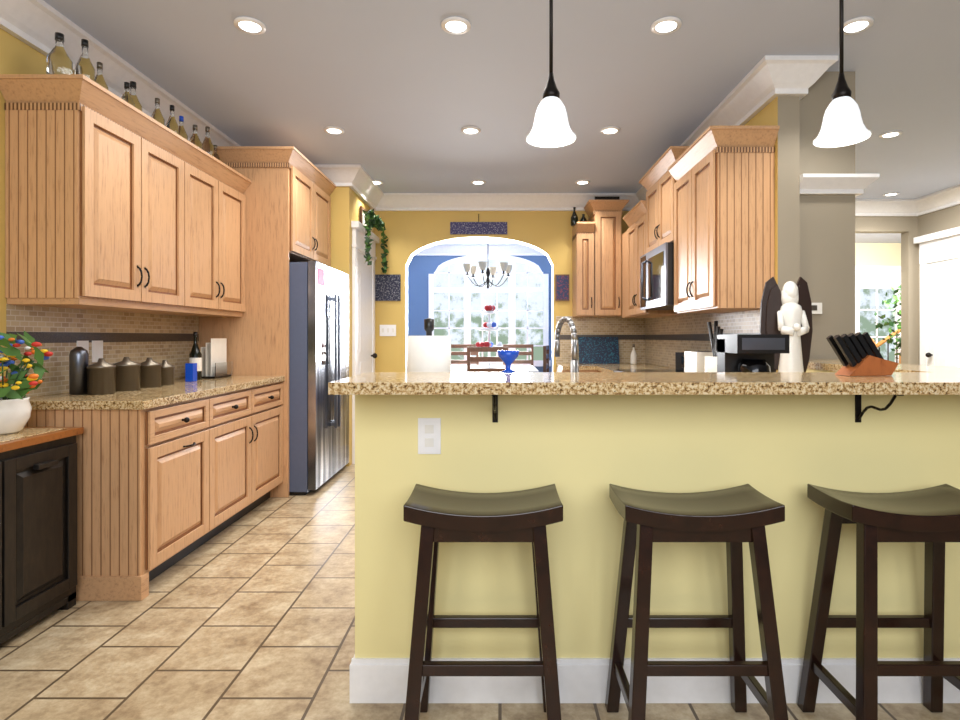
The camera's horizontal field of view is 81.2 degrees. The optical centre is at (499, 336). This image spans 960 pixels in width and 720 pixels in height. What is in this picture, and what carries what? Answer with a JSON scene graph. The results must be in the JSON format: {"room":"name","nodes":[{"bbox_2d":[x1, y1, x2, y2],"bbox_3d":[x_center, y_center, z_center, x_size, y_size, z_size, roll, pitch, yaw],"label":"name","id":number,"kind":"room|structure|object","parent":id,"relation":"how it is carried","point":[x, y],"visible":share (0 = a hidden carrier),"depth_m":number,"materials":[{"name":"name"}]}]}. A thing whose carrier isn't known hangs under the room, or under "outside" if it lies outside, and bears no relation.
{"room":"kitchen","nodes":[
{"label":"kitchen","id":0,"kind":"room"},
{"bbox_2d":[0,28,184,397],"bbox_3d":[-2.315,-0.180,1.160,0.120,2.760,8.320,0,0,0],"label":"wall","id":1,"kind":"structure","parent":0,"point":[16,57],"depth_m":2.55,"materials":[{"name":"yellow paint"}]},
{"bbox_2d":[0,78,191,309],"bbox_3d":[-2.075,-0.664,2.990,0.354,0.972,0.881,0,0,0],"label":"upper cabinet","id":2,"kind":"object","parent":1,"relation":"attached to","point":[113,202],"depth_m":2.60,"materials":[{"name":"brown wood"}]},
{"bbox_2d":[46,32,79,73],"bbox_3d":[-2.092,-1.305,2.660,0.097,0.272,0.097,0,0,-15],"label":"bottle","id":3,"kind":"object","parent":2,"relation":"on","point":[58,60],"depth_m":2.63,"materials":[{"name":"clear glass"}]},
{"bbox_2d":[80,39,98,83],"bbox_3d":[-2.082,-1.327,2.800,0.089,0.316,0.089,0,0,-45],"label":"bottle","id":4,"kind":"object","parent":2,"relation":"on","point":[87,69],"depth_m":2.79,"materials":[{"name":"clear glass"}]},
{"bbox_2d":[99,62,107,89],"bbox_3d":[-2.094,-1.302,2.930,0.071,0.267,0.071,0,0,-45],"label":"bottle","id":5,"kind":"object","parent":2,"relation":"on","point":[102,82],"depth_m":2.92,"materials":[{"name":"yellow glass"}]},
{"bbox_2d":[121,81,138,108],"bbox_3d":[-2.052,-1.284,3.080,0.069,0.231,0.069,0,0,-15],"label":"bottle","id":6,"kind":"object","parent":2,"relation":"on","point":[131,97],"depth_m":3.09,"materials":[{"name":"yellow glass"}]},
{"bbox_2d":[151,98,167,127],"bbox_3d":[-2.056,-1.300,3.360,0.071,0.263,0.071,0,0,-15],"label":"bottle","id":7,"kind":"object","parent":2,"relation":"on","point":[157,115],"depth_m":3.35,"materials":[{"name":"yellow glass"}]},
{"bbox_2d":[168,105,181,135],"bbox_3d":[-2.049,-1.308,3.500,0.070,0.279,0.070,0,0,-15],"label":"bottle","id":8,"kind":"object","parent":2,"relation":"on","point":[172,124],"depth_m":3.49,"materials":[{"name":"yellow glass"}]},
{"bbox_2d":[6,304,198,396],"bbox_3d":[-2.251,0.070,3.371,0.008,0.439,1.628,0,0,0],"label":"backsplash","id":9,"kind":"structure","parent":1,"relation":"attached to","point":[111,337],"depth_m":3.12,"materials":[{"name":"tile"}]},
{"bbox_2d":[0,0,239,145],"bbox_3d":[-2.184,-1.477,1.100,0.140,0.165,8.200,0,0,0],"label":"crown molding","id":10,"kind":"structure","parent":1,"relation":"attached to","point":[35,23],"depth_m":2.95,"materials":[{"name":"white wood"}]},
{"bbox_2d":[152,146,247,313],"bbox_3d":[-2.075,-0.664,3.748,0.354,0.972,0.873,0,0,0],"label":"upper cabinet","id":11,"kind":"object","parent":1,"relation":"attached to","point":[218,197],"depth_m":3.75,"materials":[{"name":"brown wood"}]},
{"bbox_2d":[182,116,190,141],"bbox_3d":[-2.083,-1.302,3.637,0.096,0.266,0.072,0,0,-15],"label":"bottle","id":12,"kind":"object","parent":11,"relation":"on","point":[184,134],"depth_m":3.63,"materials":[{"name":"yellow glass"}]},
{"bbox_2d":[191,125,204,150],"bbox_3d":[-2.058,-1.300,3.780,0.081,0.262,0.081,0,0,-15],"label":"bottle","id":13,"kind":"object","parent":11,"relation":"on","point":[195,139],"depth_m":3.77,"materials":[{"name":"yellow glass"}]},
{"bbox_2d":[205,126,216,157],"bbox_3d":[-2.047,-1.320,3.920,0.078,0.302,0.078,0,0,-15],"label":"bottle","id":14,"kind":"object","parent":11,"relation":"on","point":[210,148],"depth_m":3.91,"materials":[{"name":"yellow glass"}]},
{"bbox_2d":[330,188,335,268],"bbox_3d":[-1.895,-0.180,5.260,0.720,2.760,0.120,0,0,0],"label":"wall","id":15,"kind":"structure","parent":0,"point":[333,196],"depth_m":5.20,"materials":[{"name":"yellow paint"}]},
{"bbox_2d":[313,164,347,186],"bbox_3d":[-1.760,-1.477,5.130,0.690,0.165,0.140,0,0,0],"label":"crown molding","id":16,"kind":"structure","parent":15,"relation":"attached to","point":[335,172],"depth_m":5.10,"materials":[{"name":"beige paint"}]},
{"bbox_2d":[336,187,375,465],"bbox_3d":[-1.461,-0.180,5.690,0.120,2.760,0.980,0,0,0],"label":"wall","id":17,"kind":"structure","parent":0,"point":[348,203],"depth_m":5.21,"materials":[{"name":"yellow paint"}]},
{"bbox_2d":[344,164,383,207],"bbox_3d":[-1.329,-1.477,5.560,0.140,0.165,1.000,0,0,0],"label":"crown molding","id":18,"kind":"structure","parent":17,"relation":"attached to","point":[356,177],"depth_m":5.42,"materials":[{"name":"white wood"}]},
{"bbox_2d":[351,221,378,463],"bbox_3d":[-1.353,0.055,5.710,0.088,2.290,0.900,0,0,0],"label":"pantry door","id":19,"kind":"structure","parent":17,"relation":"in","point":[364,355],"depth_m":5.54,"materials":[{"name":"white wood"}]},
{"bbox_2d":[360,206,366,225],"bbox_3d":[-1.381,-1.196,5.670,0.022,0.208,0.220,0,0,0],"label":"framed picture","id":20,"kind":"object","parent":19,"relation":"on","point":[362,220],"visible":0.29,"depth_m":5.58,"materials":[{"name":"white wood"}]},
{"bbox_2d":[363,209,388,273],"bbox_3d":[-1.275,-0.971,5.713,0.148,0.583,0.914,0,0,0],"label":"ivy garland","id":21,"kind":"object","parent":19,"relation":"attached to","point":[372,219],"visible":1,"depth_m":5.54,"materials":[{"name":"green plant"}]},
{"bbox_2d":[407,318,450,371],"bbox_3d":[-0.285,0.106,2.250,0.180,0.365,0.180,0,0,0],"label":"paper towel roll","id":22,"kind":"object","parent":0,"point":[428,352],"visible":0.58,"depth_m":2.18,"materials":[{"name":"white paper"}]},
{"bbox_2d":[0,464,959,719],"bbox_3d":[2.750,1.250,4.500,12.500,0.100,15.000,0,0,0],"label":"floor","id":23,"kind":"structure","parent":0,"point":[250,615],"depth_m":2.15,"materials":[{"name":"tile"}]},
{"bbox_2d":[0,427,83,643],"bbox_3d":[-2.053,0.800,2.112,0.396,0.799,0.824,0,0,0],"label":"base cabinet","id":24,"kind":"object","parent":23,"relation":"on","point":[38,523],"visible":0.98,"depth_m":2.28,"materials":[{"name":"wood"}]},
{"bbox_2d":[0,331,52,434],"bbox_3d":[-2.058,0.186,2.337,0.310,0.430,0.343,0,0,0],"label":"flower pot","id":25,"kind":"object","parent":24,"relation":"on","point":[15,409],"visible":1,"depth_m":2.32,"materials":[{"name":"white ceramic"}]},
{"bbox_2d":[24,392,219,600],"bbox_3d":[-1.935,0.765,2.868,0.634,0.870,0.622,0,0,0],"label":"base cabinet","id":26,"kind":"object","parent":23,"relation":"on","point":[168,476],"depth_m":2.56,"materials":[{"name":"brown wood"}]},
{"bbox_2d":[29,376,283,411],"bbox_3d":[-1.930,0.309,3.356,0.645,0.038,1.658,0,0,0],"label":"countertop","id":27,"kind":"structure","parent":26,"relation":"on","point":[136,400],"depth_m":2.73,"materials":[{"name":"beige stone"}]},
{"bbox_2d":[69,347,122,394],"bbox_3d":[-2.074,0.169,2.852,0.202,0.240,0.123,0,0,-12],"label":"canister set","id":28,"kind":"object","parent":27,"relation":"on","point":[101,376],"depth_m":2.82,"materials":[{"name":"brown metal"}]},
{"bbox_2d":[123,357,147,390],"bbox_3d":[-2.035,0.199,3.050,0.133,0.180,0.133,0,0,-12],"label":"canister set","id":29,"kind":"object","parent":27,"relation":"on","point":[135,375],"depth_m":3.03,"materials":[{"name":"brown metal"}]},
{"bbox_2d":[148,357,166,387],"bbox_3d":[-2.035,0.204,3.250,0.123,0.170,0.123,0,0,-12],"label":"canister set","id":30,"kind":"object","parent":27,"relation":"on","point":[157,372],"depth_m":3.23,"materials":[{"name":"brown metal"}]},
{"bbox_2d":[167,362,174,384],"bbox_3d":[-2.035,0.214,3.400,0.102,0.150,0.102,0,0,-12],"label":"canister set","id":31,"kind":"object","parent":27,"relation":"on","point":[170,368],"depth_m":3.38,"materials":[{"name":"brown metal"}]},
{"bbox_2d":[189,332,201,379],"bbox_3d":[-2.055,0.127,3.780,0.077,0.324,0.077,0,0,0],"label":"wine bottle","id":32,"kind":"object","parent":27,"relation":"on","point":[195,355],"visible":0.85,"depth_m":3.76,"materials":[{"name":"black glass"}]},
{"bbox_2d":[185,338,231,381],"bbox_3d":[-2.053,0.149,3.870,0.165,0.279,0.500,0,0,0],"label":"holder","id":33,"kind":"object","parent":27,"relation":"on","point":[215,364],"visible":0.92,"depth_m":3.94,"materials":[{"name":"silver metal"}]},
{"bbox_2d":[220,380,284,531],"bbox_3d":[-1.935,0.765,3.623,0.634,0.870,1.124,0,0,0],"label":"base cabinet","id":34,"kind":"object","parent":23,"relation":"on","point":[251,419],"depth_m":3.63,"materials":[{"name":"brown wood"}]},
{"bbox_2d":[199,146,335,496],"bbox_3d":[-1.885,-0.102,4.658,0.735,2.603,1.076,0,0,0],"label":"tall cabinet","id":35,"kind":"object","parent":23,"relation":"on","point":[288,191],"visible":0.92,"depth_m":4.19,"materials":[{"name":"brown wood"}]},
{"bbox_2d":[289,261,348,494],"bbox_3d":[-1.778,0.307,4.692,0.875,1.785,0.935,0,0,0],"label":"fridge","id":36,"kind":"object","parent":23,"relation":"on","point":[318,362],"visible":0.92,"depth_m":4.24,"materials":[{"name":"silver metal"}]},
{"bbox_2d":[451,344,478,364],"bbox_3d":[-0.600,0.660,8.995,0.500,1.080,0.490,0,0,0],"label":"dining chair","id":37,"kind":"object","parent":23,"relation":"on","point":[462,353],"visible":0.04,"depth_m":9.21,"materials":[{"name":"brown wood"}]},
{"bbox_2d":[403,484,562,719],"bbox_3d":[-0.046,0.831,1.655,0.447,0.736,0.337,0,0,0],"label":"stool","id":38,"kind":"object","parent":23,"relation":"on","point":[443,515],"visible":1,"depth_m":1.55,"materials":[{"name":"brown wood"}]},
{"bbox_2d":[467,347,507,371],"bbox_3d":[-0.150,0.660,7.025,0.500,1.080,0.490,0,0,0],"label":"dining chair","id":39,"kind":"object","parent":23,"relation":"on","point":[482,359],"visible":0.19,"depth_m":6.79,"materials":[{"name":"brown wood"}]},
{"bbox_2d":[451,365,537,371],"bbox_3d":[-0.150,0.820,8.000,1.320,0.760,1.420,0,0,0],"label":"dining table","id":40,"kind":"object","parent":23,"relation":"on","point":[515,368],"visible":0.12,"depth_m":8.08,"materials":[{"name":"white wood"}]},
{"bbox_2d":[475,305,501,367],"bbox_3d":[-0.151,-0.002,7.800,0.380,0.882,0.377,0,0,0],"label":"centerpiece","id":41,"kind":"object","parent":40,"relation":"on","point":[489,309],"visible":0.79,"depth_m":7.74,"materials":[{"name":"white ceramic"}]},
{"bbox_2d":[503,344,532,365],"bbox_3d":[0.300,0.660,8.995,0.500,1.080,0.490,0,0,0],"label":"dining chair","id":42,"kind":"object","parent":23,"relation":"on","point":[521,353],"visible":0.19,"depth_m":9.21,"materials":[{"name":"brown wood"}]},
{"bbox_2d":[543,345,548,371],"bbox_3d":[0.865,0.660,7.749,0.490,1.080,0.500,0,0,10],"label":"dining chair","id":43,"kind":"object","parent":23,"relation":"on","point":[546,358],"visible":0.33,"depth_m":7.69,"materials":[{"name":"brown wood"}]},
{"bbox_2d":[556,367,599,371],"bbox_3d":[0.807,0.764,5.893,0.374,0.872,0.607,0,0,0],"label":"base cabinet","id":44,"kind":"object","parent":23,"relation":"on","point":[557,368],"depth_m":5.59,"materials":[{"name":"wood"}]},
{"bbox_2d":[556,363,595,370],"bbox_3d":[0.792,0.309,5.878,0.344,0.038,0.637,0,0,0],"label":"countertop","id":45,"kind":"structure","parent":44,"relation":"on","point":[563,366],"depth_m":5.59,"materials":[{"name":"beige stone"}]},
{"bbox_2d":[555,316,578,371],"bbox_3d":[0.298,0.103,2.177,0.152,0.368,0.208,0,0,0],"label":"faucet","id":46,"kind":"object","parent":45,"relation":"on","point":[574,364],"visible":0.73,"depth_m":2.10,"materials":[{"name":"silver metal"}]},
{"bbox_2d":[592,363,673,371],"bbox_3d":[1.284,0.309,5.508,0.640,0.038,1.377,0,0,0],"label":"countertop","id":47,"kind":"structure","parent":44,"relation":"on","point":[599,367],"depth_m":5.51,"materials":[{"name":"beige stone"}]},
{"bbox_2d":[578,337,619,363],"bbox_3d":[1.080,0.144,6.128,0.440,0.289,0.095,0,0,0],"label":"sign","id":48,"kind":"object","parent":47,"relation":"on","point":[598,350],"visible":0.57,"depth_m":6.12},
{"bbox_2d":[630,344,636,363],"bbox_3d":[1.420,0.182,5.950,0.070,0.214,0.070,0,0,0],"label":"soap bottle","id":49,"kind":"object","parent":47,"relation":"on","point":[633,357],"visible":1,"depth_m":5.93,"materials":[{"name":"white plastic"}]},
{"bbox_2d":[684,351,712,371],"bbox_3d":[1.400,0.194,3.825,0.200,0.191,0.250,0,0,0],"label":"toaster","id":50,"kind":"object","parent":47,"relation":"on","point":[694,361],"visible":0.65,"depth_m":3.74,"materials":[{"name":"plastic"}]},
{"bbox_2d":[705,321,722,371],"bbox_3d":[1.335,0.094,3.449,0.141,0.389,0.133,0,0,0],"label":"utensil crock","id":51,"kind":"object","parent":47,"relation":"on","point":[710,363],"visible":0.44,"depth_m":3.43,"materials":[{"name":"white ceramic"}]},
{"bbox_2d":[759,277,812,371],"bbox_3d":[1.455,-0.009,2.794,0.264,0.594,0.136,0,0,0],"label":"angel statue","id":52,"kind":"object","parent":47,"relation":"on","point":[787,309],"visible":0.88,"depth_m":2.81,"materials":[{"name":"white ceramic"}]},
{"bbox_2d":[613,352,683,371],"bbox_3d":[1.255,0.665,4.420,0.684,1.070,0.780,0,0,0],"label":"range","id":53,"kind":"object","parent":23,"relation":"on","point":[679,361],"visible":0.1,"depth_m":4.65,"materials":[{"name":"metal"}]},
{"bbox_2d":[360,424,959,683],"bbox_3d":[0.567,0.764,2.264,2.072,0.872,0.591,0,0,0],"label":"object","id":54,"kind":"structure","parent":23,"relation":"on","point":[581,441],"depth_m":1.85,"materials":[{"name":"paint"}]},
{"bbox_2d":[328,372,959,395],"bbox_3d":[0.904,0.147,1.833,2.790,0.035,0.465,0,0,0],"label":"countertop","id":55,"kind":"structure","parent":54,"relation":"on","point":[368,383],"depth_m":1.60,"materials":[{"name":"beige stone"}]},
{"bbox_2d":[497,350,518,372],"bbox_3d":[0.030,0.089,2.020,0.080,0.080,0.080,0,0,0],"label":"glass bowl","id":56,"kind":"object","parent":55,"relation":"on","point":[508,357],"visible":1,"depth_m":2.00,"materials":[{"name":"blue glass"}]},
{"bbox_2d":[826,332,898,375],"bbox_3d":[1.223,0.056,1.898,0.224,0.145,0.068,0,0,-8],"label":"knife block","id":57,"kind":"object","parent":55,"relation":"on","point":[858,353],"visible":1,"depth_m":1.87,"materials":[{"name":"brown wood"}]},
{"bbox_2d":[360,400,955,427],"bbox_3d":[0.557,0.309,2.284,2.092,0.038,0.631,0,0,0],"label":"half wall","id":58,"kind":"structure","parent":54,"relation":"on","point":[397,413],"depth_m":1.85,"materials":[{"name":"yellow paint"}]},
{"bbox_2d":[778,360,959,371],"bbox_3d":[1.775,0.147,2.651,0.349,0.035,1.171,0,0,0],"label":"countertop","id":59,"kind":"structure","parent":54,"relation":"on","point":[816,365],"depth_m":2.63,"materials":[{"name":"beige stone"}]},
{"bbox_2d":[605,484,787,719],"bbox_3d":[0.565,0.831,1.655,0.447,0.736,0.337,0,0,0],"label":"stool","id":60,"kind":"object","parent":23,"relation":"on","point":[733,518],"visible":1,"depth_m":1.57,"materials":[{"name":"brown wood"}]},
{"bbox_2d":[797,484,959,719],"bbox_3d":[1.190,0.831,1.655,0.447,0.736,0.337,0,0,0],"label":"stool","id":61,"kind":"object","parent":23,"relation":"on","point":[930,517],"visible":1,"depth_m":1.66,"materials":[{"name":"brown wood"}]},
{"bbox_2d":[871,329,900,363],"bbox_3d":[6.660,-0.145,8.735,2.500,2.690,1.030,0,0,0],"label":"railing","id":62,"kind":"structure","parent":23,"relation":"on","point":[880,343],"depth_m":8.28,"materials":[{"name":"brown wood"}]},
{"bbox_2d":[874,285,900,358],"bbox_3d":[5.512,0.233,7.647,0.701,1.932,0.671,0,0,0],"label":"ficus plant","id":63,"kind":"object","parent":23,"relation":"on","point":[894,313],"visible":0.27,"depth_m":7.67,"materials":[{"name":"green plant"}]},
{"bbox_2d":[43,0,959,244],"bbox_3d":[2.750,-1.610,4.500,12.500,0.100,15.000,0,0,0],"label":"ceiling","id":64,"kind":"structure","parent":0,"point":[402,93],"depth_m":3.34,"materials":[{"name":"white paint"}]},
{"bbox_2d":[234,16,265,34],"bbox_3d":[-1.250,-1.554,2.800,0.148,0.012,0.148,0,0,-9],"label":"recessed light","id":65,"kind":"object","parent":64,"relation":"in","point":[249,24],"depth_m":2.79,"materials":[{"name":"white glass"}]},
{"bbox_2d":[324,126,343,134],"bbox_3d":[-1.250,-1.554,4.220,0.148,0.012,0.148,0,0,-9],"label":"recessed light","id":66,"kind":"object","parent":64,"relation":"in","point":[334,130],"depth_m":4.21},
{"bbox_2d":[373,180,382,184],"bbox_3d":[-1.250,-1.554,5.630,0.148,0.012,0.148,0,0,-27],"label":"recessed light","id":67,"kind":"object","parent":64,"relation":"in","point":[377,182],"depth_m":5.62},
{"bbox_2d":[441,16,470,34],"bbox_3d":[-0.220,-1.554,2.800,0.148,0.012,0.148,0,0,-45],"label":"recessed light","id":68,"kind":"object","parent":64,"relation":"in","point":[455,24],"depth_m":2.79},
{"bbox_2d":[461,126,480,134],"bbox_3d":[-0.220,-1.554,4.220,0.148,0.012,0.148,0,0,-45],"label":"recessed light","id":69,"kind":"object","parent":64,"relation":"in","point":[471,130],"depth_m":4.21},
{"bbox_2d":[471,180,485,184],"bbox_3d":[-0.220,-1.554,5.630,0.148,0.012,0.148,0,0,-45],"label":"recessed light","id":70,"kind":"object","parent":64,"relation":"in","point":[478,182],"depth_m":5.62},
{"bbox_2d":[463,261,512,288],"bbox_3d":[-0.170,-1.119,7.900,0.697,0.879,0.709,0,0,0],"label":"chandelier","id":71,"kind":"object","parent":64,"relation":"hanging from","point":[504,267],"visible":0.96,"depth_m":7.87,"materials":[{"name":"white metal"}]},
{"bbox_2d":[526,0,575,147],"bbox_3d":[0.187,-1.141,2.050,0.184,0.836,0.184,0,0,0],"label":"pendant light","id":72,"kind":"object","parent":64,"relation":"hanging from","point":[551,128],"visible":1,"depth_m":2.03,"materials":[{"name":"white glass"}]},
{"bbox_2d":[575,180,589,184],"bbox_3d":[0.830,-1.554,5.630,0.148,0.012,0.148,0,0,-9],"label":"recessed light","id":73,"kind":"object","parent":64,"relation":"in","point":[581,182],"depth_m":5.62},
{"bbox_2d":[600,126,619,134],"bbox_3d":[0.830,-1.554,4.220,0.148,0.012,0.148,0,0,-9],"label":"recessed light","id":74,"kind":"object","parent":64,"relation":"in","point":[609,130],"depth_m":4.21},
{"bbox_2d":[650,16,681,34],"bbox_3d":[0.830,-1.554,2.800,0.148,0.012,0.148,0,0,-9],"label":"recessed light","id":75,"kind":"object","parent":64,"relation":"in","point":[665,24],"depth_m":2.79,"materials":[{"name":"white glass"}]},
{"bbox_2d":[813,0,870,147],"bbox_3d":[1.250,-1.141,2.050,0.184,0.836,0.184,0,0,0],"label":"pendant light","id":76,"kind":"object","parent":64,"relation":"hanging from","point":[842,124],"visible":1,"depth_m":2.04,"materials":[{"name":"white glass"}]},
{"bbox_2d":[844,16,873,34],"bbox_3d":[1.780,-1.554,2.800,0.148,0.012,0.148,0,0,-45],"label":"recessed light","id":77,"kind":"object","parent":64,"relation":"in","point":[855,25],"depth_m":2.78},
{"bbox_2d":[879,130,902,137],"bbox_3d":[3.000,-1.554,4.300,0.148,0.012,0.148,0,0,-27],"label":"recessed light","id":78,"kind":"object","parent":64,"relation":"in","point":[889,134],"depth_m":4.29,"materials":[{"name":"white glass"}]},
{"bbox_2d":[883,192,899,195],"bbox_3d":[4.260,-1.554,6.100,0.148,0.012,0.148,0,0,-9],"label":"recessed light","id":79,"kind":"object","parent":64,"relation":"in","point":[891,193],"depth_m":6.09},
{"bbox_2d":[376,211,628,371],"bbox_3d":[-0.027,-0.180,6.275,2.985,2.760,0.150,0,0,0],"label":"wall","id":80,"kind":"structure","parent":0,"point":[408,233],"depth_m":6.20,"materials":[{"name":"yellow paint"}]},
{"bbox_2d":[375,274,400,300],"bbox_3d":[-1.242,-0.545,6.189,0.285,0.290,0.015,0,0,0],"label":"wall art","id":81,"kind":"object","parent":80,"relation":"attached to","point":[387,287],"visible":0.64,"depth_m":6.18},
{"bbox_2d":[380,325,395,335],"bbox_3d":[-1.240,-0.072,6.192,0.180,0.125,0.009,0,0,0],"label":"switch plate","id":82,"kind":"object","parent":80,"relation":"attached to","point":[387,330],"visible":1,"depth_m":6.19,"materials":[{"name":"white plastic"}]},
{"bbox_2d":[450,214,506,233],"bbox_3d":[-0.235,-1.248,6.189,0.630,0.225,0.015,0,0,0],"label":"sign","id":83,"kind":"object","parent":80,"relation":"attached to","point":[478,227],"visible":1,"depth_m":6.18,"materials":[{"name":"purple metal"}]},
{"bbox_2d":[429,254,550,365],"bbox_3d":[-0.195,-0.458,9.566,2.110,1.915,0.060,0,0,0],"label":"dining window","id":84,"kind":"structure","parent":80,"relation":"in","point":[459,300],"depth_m":9.60,"materials":[{"name":"glass"}]},
{"bbox_2d":[371,193,635,210],"bbox_3d":[0.033,-1.477,6.130,2.865,0.165,0.140,0,0,0],"label":"crown molding","id":85,"kind":"structure","parent":80,"relation":"attached to","point":[392,201],"depth_m":6.12,"materials":[{"name":"white wood"}]},
{"bbox_2d":[555,274,568,300],"bbox_3d":[0.688,-0.545,6.186,0.155,0.290,0.022,0,0,0],"label":"framed picture","id":86,"kind":"object","parent":80,"relation":"attached to","point":[561,287],"visible":0.93,"depth_m":6.17,"materials":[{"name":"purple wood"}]},
{"bbox_2d":[556,316,643,362],"bbox_3d":[1.100,0.029,6.198,0.960,0.519,0.003,0,0,0],"label":"backsplash","id":87,"kind":"structure","parent":80,"relation":"attached to","point":[629,331],"depth_m":6.20,"materials":[{"name":"tile"}]},
{"bbox_2d":[572,200,628,316],"bbox_3d":[1.069,-0.822,5.998,0.538,1.203,0.398,0,0,0],"label":"upper cabinet","id":88,"kind":"object","parent":80,"relation":"attached to","point":[596,265],"visible":1,"depth_m":5.84,"materials":[{"name":"brown wood"}]},
{"bbox_2d":[571,207,577,226],"bbox_3d":[0.800,-1.294,6.020,0.077,0.200,0.077,0,0,-15],"label":"bottle","id":89,"kind":"object","parent":88,"relation":"on","point":[574,218],"depth_m":5.99,"materials":[{"name":"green glass"}]},
{"bbox_2d":[580,214,586,221],"bbox_3d":[0.900,-1.259,6.040,0.077,0.130,0.077,0,0,-15],"label":"bottle","id":90,"kind":"object","parent":88,"relation":"on","point":[583,219],"depth_m":6.01,"materials":[{"name":"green glass"}]},
{"bbox_2d":[595,197,619,199],"bbox_3d":[1.130,-1.452,5.910,0.260,0.056,0.020,0,0,0],"label":"tray","id":91,"kind":"object","parent":88,"relation":"on","point":[596,198],"depth_m":5.90,"materials":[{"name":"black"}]},
{"bbox_2d":[622,232,625,317],"bbox_3d":[1.427,-0.634,5.650,0.354,0.870,0.419,0,0,0],"label":"upper cabinet","id":92,"kind":"object","parent":80,"relation":"attached to","point":[624,234],"depth_m":5.74,"materials":[{"name":"brown wood"}]},
{"bbox_2d":[626,206,679,317],"bbox_3d":[1.427,-0.677,5.152,0.354,0.955,0.695,0,0,0],"label":"upper cabinet","id":93,"kind":"object","parent":80,"relation":"attached to","point":[633,233],"depth_m":5.21,"materials":[{"name":"brown wood"}]},
{"bbox_2d":[636,55,795,203],"bbox_3d":[1.542,-1.477,4.650,0.148,0.165,3.100,0,0,0],"label":"crown molding","id":94,"kind":"structure","parent":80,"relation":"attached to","point":[765,81],"depth_m":3.38,"materials":[{"name":"white wood"}]},
{"bbox_2d":[717,334,788,371],"bbox_3d":[1.110,0.139,2.469,0.220,0.300,0.222,0,0,0],"label":"coffee maker","id":95,"kind":"object","parent":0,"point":[745,352],"visible":0.56,"depth_m":2.40,"materials":[{"name":"black plastic"}]},
{"bbox_2d":[652,200,915,371],"bbox_3d":[3.280,-0.180,6.530,3.091,2.760,0.120,0,0,0],"label":"wall","id":96,"kind":"structure","parent":0,"point":[903,254],"depth_m":6.47,"materials":[{"name":"beige paint"}]},
{"bbox_2d":[414,245,545,255],"bbox_3d":[-0.299,-1.477,9.530,3.560,0.165,0.140,0,0,0],"label":"crown molding","id":97,"kind":"structure","parent":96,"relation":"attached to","point":[436,250],"depth_m":9.52,"materials":[{"name":"white paint"}]},
{"bbox_2d":[855,266,900,362],"bbox_3d":[6.250,0.015,9.261,0.880,2.370,0.070,0,0,0],"label":"window","id":98,"kind":"structure","parent":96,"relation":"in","point":[873,284],"depth_m":9.28,"materials":[{"name":"glass"}]},
{"bbox_2d":[855,196,915,215],"bbox_3d":[3.205,-1.477,6.400,2.941,0.165,0.140,0,0,0],"label":"crown molding","id":99,"kind":"structure","parent":96,"relation":"attached to","point":[863,207],"depth_m":6.39,"materials":[{"name":"white wood"}]},
{"bbox_2d":[780,71,859,359],"bbox_3d":[1.911,-0.180,3.350,0.352,2.760,0.120,0,0,0],"label":"wall","id":100,"kind":"structure","parent":0,"point":[820,252],"depth_m":3.29,"materials":[{"name":"beige paint"}]},
{"bbox_2d":[642,150,689,255],"bbox_3d":[1.427,-1.012,4.417,0.354,0.646,0.765,0,0,0],"label":"upper cabinet","id":101,"kind":"object","parent":100,"relation":"attached to","point":[656,206],"depth_m":4.42,"materials":[{"name":"brown wood"}]},
{"bbox_2d":[640,242,673,309],"bbox_3d":[1.377,-0.458,4.420,0.453,0.455,0.740,0,0,0],"label":"microwave","id":102,"kind":"object","parent":101,"relation":"attached to","point":[657,278],"visible":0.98,"depth_m":4.25,"materials":[{"name":"silver plastic"}]},
{"bbox_2d":[644,309,759,367],"bbox_3d":[1.605,0.029,4.730,0.002,0.519,2.940,0,0,0],"label":"backsplash","id":103,"kind":"structure","parent":100,"relation":"attached to","point":[659,341],"depth_m":4.84,"materials":[{"name":"tile"}]},
{"bbox_2d":[670,130,777,313],"bbox_3d":[1.427,-0.683,3.651,0.354,1.025,0.758,0,0,0],"label":"upper cabinet","id":104,"kind":"object","parent":100,"relation":"attached to","point":[707,206],"depth_m":3.27,"materials":[{"name":"brown wood"}]},
{"bbox_2d":[812,303,821,313],"bbox_3d":[1.840,-0.168,3.277,0.080,0.065,0.022,0,0,0],"label":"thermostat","id":105,"kind":"object","parent":100,"relation":"attached to","point":[816,308],"visible":0.61,"depth_m":3.27,"materials":[{"name":"white plastic"}]},
{"bbox_2d":[916,204,959,364],"bbox_3d":[4.889,-0.180,4.295,0.120,2.760,4.590,0,0,0],"label":"wall","id":106,"kind":"structure","parent":0,"point":[947,218],"depth_m":6.33,"materials":[{"name":"beige paint"}]},
{"bbox_2d":[913,227,959,367],"bbox_3d":[4.783,0.030,5.875,0.088,2.340,1.110,0,0,0],"label":"hall door","id":107,"kind":"structure","parent":106,"relation":"in","point":[939,257],"depth_m":6.11,"materials":[{"name":"white wood"}]},
{"bbox_2d":[916,184,959,215],"bbox_3d":[4.760,-1.477,4.235,0.140,0.165,4.470,0,0,0],"label":"crown molding","id":108,"kind":"structure","parent":106,"relation":"attached to","point":[949,197],"depth_m":6.06,"materials":[{"name":"white wood"}]}
]}

